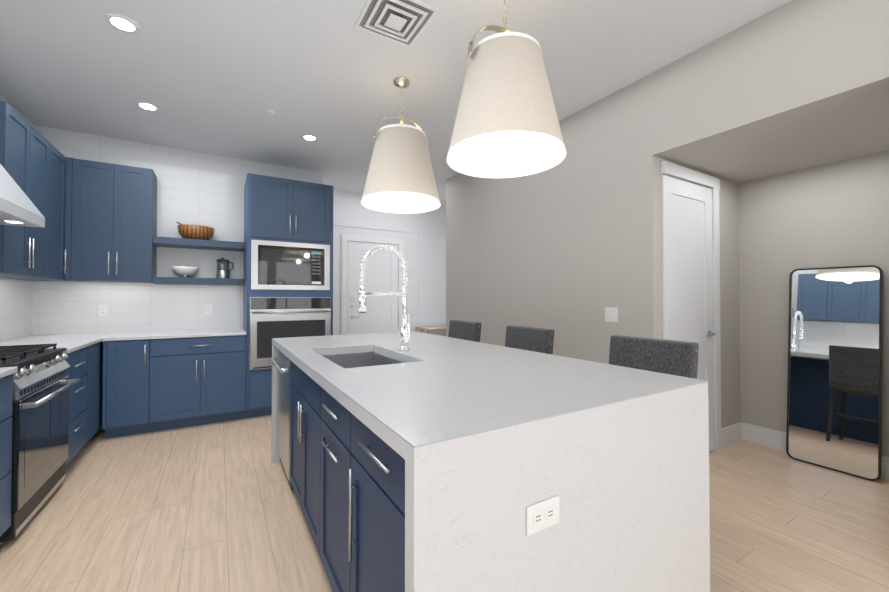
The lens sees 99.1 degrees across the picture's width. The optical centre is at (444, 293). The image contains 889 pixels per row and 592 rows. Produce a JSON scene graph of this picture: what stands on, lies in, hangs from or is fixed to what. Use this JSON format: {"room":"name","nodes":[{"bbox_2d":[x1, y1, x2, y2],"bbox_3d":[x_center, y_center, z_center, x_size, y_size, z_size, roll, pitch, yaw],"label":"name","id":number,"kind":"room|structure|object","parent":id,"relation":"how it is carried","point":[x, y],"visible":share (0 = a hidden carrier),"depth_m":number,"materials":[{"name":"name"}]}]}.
{"room":"kitchen","nodes":[
{"label":"kitchen","id":0,"kind":"room"},
{"bbox_2d":[0,94,33,340],"bbox_3d":[-1.789,-0.190,-0.071,0.120,2.900,8.620,0,-1,-31],"label":"tiled wall","id":1,"kind":"structure","parent":0,"point":[15,308],"depth_m":3.27,"materials":[{"name":"white tile"}]},
{"bbox_2d":[0,164,44,227],"bbox_3d":[-2.700,-1.029,2.086,0.503,1.165,0.800,0,-1,-31],"label":"range hood","id":2,"kind":"object","parent":1,"relation":"attached to","point":[18,207],"visible":1,"depth_m":2.29,"materials":[{"name":"silver metal"}]},
{"bbox_2d":[0,100,55,279],"bbox_3d":[-3.208,-0.692,2.742,0.306,1.123,0.813,0,-1,-31],"label":"upper cabinet","id":3,"kind":"object","parent":1,"relation":"attached to","point":[32,161],"depth_m":2.79,"materials":[{"name":"blue wood"}]},
{"bbox_2d":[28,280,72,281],"bbox_3d":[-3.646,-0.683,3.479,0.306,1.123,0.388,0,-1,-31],"label":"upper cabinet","id":4,"kind":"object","parent":1,"relation":"attached to","point":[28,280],"depth_m":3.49,"materials":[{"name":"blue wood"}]},
{"bbox_2d":[56,149,65,279],"bbox_3d":[-3.465,-0.687,3.175,0.306,1.123,0.435,0,-1,-31],"label":"upper cabinet","id":5,"kind":"object","parent":1,"relation":"attached to","point":[60,158],"depth_m":3.36,"materials":[{"name":"blue wood"}]},
{"bbox_2d":[31,125,322,334],"bbox_3d":[-2.762,-0.136,4.295,2.670,2.900,0.120,0,-1,-31],"label":"tiled wall","id":6,"kind":"structure","parent":0,"point":[199,188],"depth_m":4.11,"materials":[{"name":"white tile"}]},
{"bbox_2d":[98,305,107,316],"bbox_3d":[-3.439,0.173,3.814,0.072,0.115,0.007,0,-1,-31],"label":"outlet","id":7,"kind":"object","parent":6,"relation":"attached to","point":[102,310],"visible":1,"depth_m":3.81,"materials":[{"name":"white plastic"}]},
{"bbox_2d":[65,157,156,282],"bbox_3d":[-3.253,-0.679,3.736,0.628,1.123,0.348,0,-1,-31],"label":"upper cabinet","id":8,"kind":"object","parent":6,"relation":"attached to","point":[110,221],"visible":1,"depth_m":3.60,"materials":[{"name":"blue wood"}]},
{"bbox_2d":[152,277,244,285],"bbox_3d":[-2.639,-0.131,4.114,0.814,0.065,0.313,0,-1,-31],"label":"floating shelf","id":9,"kind":"object","parent":6,"relation":"attached to","point":[191,281],"visible":0.98,"depth_m":3.98,"materials":[{"name":"blue wood"}]},
{"bbox_2d":[171,266,198,277],"bbox_3d":[-2.761,-0.230,4.041,0.248,0.129,0.248,0,-1,-31],"label":"ceramic bowl","id":10,"kind":"object","parent":9,"relation":"on","point":[184,271],"visible":0.9,"depth_m":3.96,"materials":[{"name":"white ceramic"}]},
{"bbox_2d":[216,258,233,278],"bbox_3d":[-2.445,-0.280,4.218,0.171,0.235,0.136,0,-1,-31],"label":"press","id":11,"kind":"object","parent":9,"relation":"on","point":[223,271],"visible":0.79,"depth_m":4.16,"materials":[{"name":"silver metal"}]},
{"bbox_2d":[153,236,244,251],"bbox_3d":[-2.639,-0.533,4.119,0.814,0.070,0.313,0,-1,-31],"label":"floating shelf","id":12,"kind":"object","parent":6,"relation":"attached to","point":[170,242],"visible":0.96,"depth_m":4.02,"materials":[{"name":"blue wood"}]},
{"bbox_2d":[176,222,214,239],"bbox_3d":[-2.687,-0.669,4.096,0.355,0.200,0.344,0,-1,-31],"label":"salad bowl","id":13,"kind":"object","parent":12,"relation":"on","point":[187,231],"visible":0.81,"depth_m":3.98,"materials":[{"name":"brown wood"}]},
{"bbox_2d":[204,304,211,314],"bbox_3d":[-2.665,0.179,4.274,0.072,0.115,0.007,0,-1,-31],"label":"outlet","id":14,"kind":"object","parent":6,"relation":"attached to","point":[207,309],"visible":1,"depth_m":4.27,"materials":[{"name":"white plastic"}]},
{"bbox_2d":[333,189,445,336],"bbox_3d":[0.257,-0.104,6.896,5.420,2.900,0.135,0,-1,-31],"label":"wall","id":15,"kind":"structure","parent":0,"point":[423,235],"depth_m":6.37,"materials":[{"name":"white paint"}]},
{"bbox_2d":[341,234,403,334],"bbox_3d":[-1.114,0.218,5.980,1.030,2.234,0.058,0,-1,-31],"label":"entry door","id":16,"kind":"structure","parent":15,"relation":"in","point":[383,273],"depth_m":5.99,"materials":[{"name":"white wood"}]},
{"bbox_2d":[0,0,790,205],"bbox_3d":[0.878,-1.630,3.151,8.200,0.060,11.400,0,-1,-31],"label":"ceiling","id":17,"kind":"structure","parent":0,"point":[218,77],"depth_m":2.66,"materials":[{"name":"white paint"}]},
{"bbox_2d":[104,13,140,34],"bbox_3d":[-1.923,-1.607,2.265,0.172,0.005,0.172,0,-1,-31],"label":"recessed light","id":18,"kind":"object","parent":17,"relation":"in","point":[123,24],"visible":1,"depth_m":2.26,"materials":[{"name":"white"}]},
{"bbox_2d":[135,101,159,111],"bbox_3d":[-2.536,-1.595,3.238,0.172,0.005,0.172,0,-1,-31],"label":"recessed light","id":19,"kind":"object","parent":17,"relation":"in","point":[146,106],"visible":1,"depth_m":3.23,"materials":[{"name":"white"}]},
{"bbox_2d":[265,110,274,114],"bbox_3d":[-1.534,-1.591,3.333,0.076,0.012,0.076,0,-1,-31],"label":"smoke detector","id":20,"kind":"object","parent":17,"relation":"attached to","point":[270,112],"visible":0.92,"depth_m":3.32,"materials":[{"name":"white plastic"}]},
{"bbox_2d":[301,134,318,141],"bbox_3d":[-1.376,-1.588,3.869,0.172,0.005,0.172,0,-1,-31],"label":"recessed light","id":21,"kind":"object","parent":17,"relation":"in","point":[309,137],"visible":1,"depth_m":3.86,"materials":[{"name":"white"}]},
{"bbox_2d":[355,0,438,47],"bbox_3d":[-0.287,-1.594,2.213,0.370,0.034,0.370,0,-1,-31],"label":"ceiling vent","id":22,"kind":"object","parent":17,"relation":"in","point":[404,22],"visible":1,"depth_m":2.20,"materials":[{"name":"white metal"}]},
{"bbox_2d":[361,77,440,213],"bbox_3d":[-0.325,-1.136,2.860,0.597,0.934,0.597,0,-1,-31],"label":"pendant light","id":23,"kind":"object","parent":17,"relation":"hanging from","point":[400,179],"visible":1,"depth_m":2.68,"materials":[{"name":"fabric"}]},
{"bbox_2d":[446,0,566,177],"bbox_3d":[0.307,-1.147,1.933,0.597,0.934,0.597,0,-1,-31],"label":"pendant light","id":24,"kind":"object","parent":17,"relation":"hanging from","point":[506,125],"visible":1,"depth_m":1.75,"materials":[{"name":"fabric"}]},
{"bbox_2d":[0,415,888,591],"bbox_3d":[0.878,1.330,3.114,8.200,0.060,11.400,0,-1,-31],"label":"floor","id":25,"kind":"structure","parent":0,"point":[213,507],"depth_m":2.11,"materials":[{"name":"brown wood"}]},
{"bbox_2d":[0,376,12,536],"bbox_3d":[-2.215,0.836,1.358,0.618,0.884,0.937,0,-1,-31],"label":"base cabinet","id":26,"kind":"object","parent":25,"relation":"on","point":[6,385],"depth_m":1.86,"materials":[{"name":"blue wood"}]},
{"bbox_2d":[0,367,17,379],"bbox_3d":[-1.877,0.372,0.810,0.633,0.030,2.235,0,-1,-31],"label":"countertop","id":27,"kind":"structure","parent":26,"relation":"on","point":[3,371],"depth_m":1.85,"materials":[{"name":"white stone"}]},
{"bbox_2d":[0,343,79,547],"bbox_3d":[-2.613,0.808,2.115,0.690,0.958,0.754,0,-1,-31],"label":"gas range","id":28,"kind":"object","parent":25,"relation":"on","point":[43,383],"visible":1,"depth_m":2.15,"materials":[{"name":"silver metal"}]},
{"bbox_2d":[1,348,91,464],"bbox_3d":[-2.976,0.852,2.638,0.618,0.884,0.500,0,-1,-31],"label":"base cabinet","id":29,"kind":"object","parent":25,"relation":"on","point":[84,353],"depth_m":2.84,"materials":[{"name":"blue wood"}]},
{"bbox_2d":[0,332,118,351],"bbox_3d":[-3.223,0.400,3.074,0.633,0.030,1.493,0,-1,-31],"label":"countertop","id":30,"kind":"structure","parent":29,"relation":"on","point":[73,342],"depth_m":3.12,"materials":[{"name":"white stone"}]},
{"bbox_2d":[88,340,103,440],"bbox_3d":[-3.193,0.856,3.003,0.618,0.884,0.351,0,-1,-31],"label":"base cabinet","id":31,"kind":"object","parent":25,"relation":"on","point":[97,349],"depth_m":3.24,"materials":[{"name":"blue wood"}]},
{"bbox_2d":[100,392,102,426],"bbox_3d":[-3.447,0.862,3.430,0.618,0.884,0.642,0,-1,-31],"label":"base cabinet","id":32,"kind":"object","parent":25,"relation":"on","point":[101,393],"depth_m":3.45,"materials":[{"name":"blue wood"}]},
{"bbox_2d":[102,328,245,438],"bbox_3d":[-2.681,0.852,3.877,1.121,0.914,0.658,0,-1,-31],"label":"base cabinet","id":33,"kind":"object","parent":25,"relation":"on","point":[153,381],"visible":1,"depth_m":3.60,"materials":[{"name":"blue wood"}]},
{"bbox_2d":[270,349,292,490],"bbox_3d":[-0.887,0.856,2.796,0.685,0.880,0.589,0,-1,-31],"label":"dishwasher","id":34,"kind":"object","parent":25,"relation":"on","point":[282,364],"visible":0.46,"depth_m":2.58,"materials":[{"name":"silver metal"}]},
{"bbox_2d":[243,173,332,418],"bbox_3d":[-1.817,0.033,4.401,0.886,2.565,0.658,0,-1,-31],"label":"tall cabinet","id":35,"kind":"object","parent":25,"relation":"on","point":[284,210],"visible":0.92,"depth_m":4.08,"materials":[{"name":"blue wood"}]},
{"bbox_2d":[249,297,330,369],"bbox_3d":[-1.646,0.416,4.110,0.826,0.752,0.086,0,-1,-31],"label":"wall oven","id":36,"kind":"object","parent":35,"relation":"in","point":[277,317],"visible":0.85,"depth_m":4.06,"materials":[{"name":"silver metal"}]},
{"bbox_2d":[251,240,329,289],"bbox_3d":[-1.662,-0.301,4.145,0.806,0.517,0.024,0,-1,-31],"label":"built-in microwave","id":37,"kind":"object","parent":35,"relation":"in","point":[276,265],"visible":1,"depth_m":4.12,"materials":[{"name":"silver metal"}]},
{"bbox_2d":[415,325,445,332],"bbox_3d":[-0.111,0.945,6.347,0.662,0.788,0.382,0,-1,-31],"label":"console table","id":38,"kind":"object","parent":25,"relation":"on","point":[425,328],"visible":0.31,"depth_m":6.18,"materials":[{"name":"brown wood"}]},
{"bbox_2d":[448,320,481,341],"bbox_3d":[0.015,0.785,3.538,0.497,1.040,0.468,0,-1,-31],"label":"stool","id":39,"kind":"object","parent":25,"relation":"on","point":[466,330],"visible":0.21,"depth_m":3.57,"materials":[{"name":"grey fabric"}]},
{"bbox_2d":[271,335,709,591],"bbox_3d":[-0.174,0.836,2.180,1.230,0.905,2.500,0,-1,-31],"label":"kitchen island","id":40,"kind":"object","parent":25,"relation":"on","point":[426,462],"depth_m":1.15,"materials":[{"name":"white stone"}]},
{"bbox_2d":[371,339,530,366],"bbox_3d":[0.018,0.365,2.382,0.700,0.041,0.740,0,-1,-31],"label":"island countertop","id":41,"kind":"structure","parent":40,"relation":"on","point":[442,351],"depth_m":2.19,"materials":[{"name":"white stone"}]},
{"bbox_2d":[359,244,409,350],"bbox_3d":[-0.338,0.026,2.192,0.314,0.623,0.094,0,-1,-31],"label":"spring faucet","id":42,"kind":"object","parent":41,"relation":"on","point":[405,327],"visible":1,"depth_m":2.21,"materials":[{"name":"silver metal"}]},
{"bbox_2d":[526,495,558,535],"bbox_3d":[0.256,0.573,0.980,0.115,0.072,0.007,0,-1,-31],"label":"outlet","id":43,"kind":"object","parent":40,"relation":"attached to","point":[542,515],"visible":1,"depth_m":0.97,"materials":[{"name":"white plastic"}]},
{"bbox_2d":[505,325,554,354],"bbox_3d":[0.464,0.775,2.782,0.497,1.040,0.468,0,-1,-31],"label":"stool","id":44,"kind":"object","parent":25,"relation":"on","point":[535,339],"visible":0.29,"depth_m":2.82,"materials":[{"name":"grey fabric"}]},
{"bbox_2d":[609,335,698,378],"bbox_3d":[0.950,0.765,1.965,0.497,1.040,0.468,0,-1,-31],"label":"stool","id":45,"kind":"object","parent":25,"relation":"on","point":[674,357],"visible":0.23,"depth_m":2.01,"materials":[{"name":"grey fabric"}]},
{"bbox_2d":[786,265,882,480],"bbox_3d":[2.893,0.548,2.833,0.140,1.497,0.500,0,-1,-31],"label":"floor mirror","id":46,"kind":"object","parent":25,"relation":"on","point":[834,393],"visible":0.98,"depth_m":2.81,"materials":[{"name":"black metal"}]},
{"bbox_2d":[446,0,888,363],"bbox_3d":[2.095,-0.166,1.849,0.100,2.900,7.950,0,-1,-31],"label":"wall","id":47,"kind":"structure","parent":0,"point":[567,249],"depth_m":2.95,"materials":[{"name":"beige paint"}]},
{"bbox_2d":[605,307,617,321],"bbox_3d":[1.330,0.169,3.025,0.008,0.116,0.116,0,-1,-31],"label":"double light switch","id":48,"kind":"object","parent":47,"relation":"attached to","point":[611,314],"visible":1,"depth_m":3.02,"materials":[{"name":"white plastic"}]},
{"bbox_2d":[660,158,739,428],"bbox_3d":[2.148,0.150,3.185,1.360,2.300,0.120,0,-1,-31],"label":"wall","id":49,"kind":"structure","parent":0,"point":[729,305],"depth_m":3.32,"materials":[{"name":"beige paint"}]},
{"bbox_2d":[661,160,720,451],"bbox_3d":[1.967,0.161,2.972,0.823,2.274,0.058,0,-1,-31],"label":"door","id":50,"kind":"structure","parent":49,"relation":"in","point":[690,266],"depth_m":3.02,"materials":[{"name":"white wood"}]},
{"bbox_2d":[721,422,741,447],"bbox_3d":[2.478,1.227,3.290,0.349,0.150,0.016,0,-1,-31],"label":"baseboard","id":51,"kind":"structure","parent":49,"relation":"attached to","point":[738,431],"depth_m":3.29,"materials":[{"name":"white wood"}]},
{"bbox_2d":[661,85,888,183],"bbox_3d":[2.472,-1.306,2.658,1.360,0.600,1.390,0,-1,-31],"label":"ceiling","id":52,"kind":"structure","parent":0,"point":[855,126],"depth_m":2.54,"materials":[{"name":"beige paint"}]},
{"bbox_2d":[738,150,888,456],"bbox_3d":[3.005,0.148,2.957,0.120,2.300,1.150,0,-1,-31],"label":"wall","id":53,"kind":"structure","parent":0,"point":[835,214],"depth_m":3.13,"materials":[{"name":"beige paint"}]},
{"bbox_2d":[742,422,888,478],"bbox_3d":[2.936,1.222,2.926,0.016,0.150,1.110,0,-1,-31],"label":"baseboard","id":54,"kind":"structure","parent":53,"relation":"attached to","point":[771,438],"depth_m":3.22,"materials":[{"name":"white wood"}]}
]}

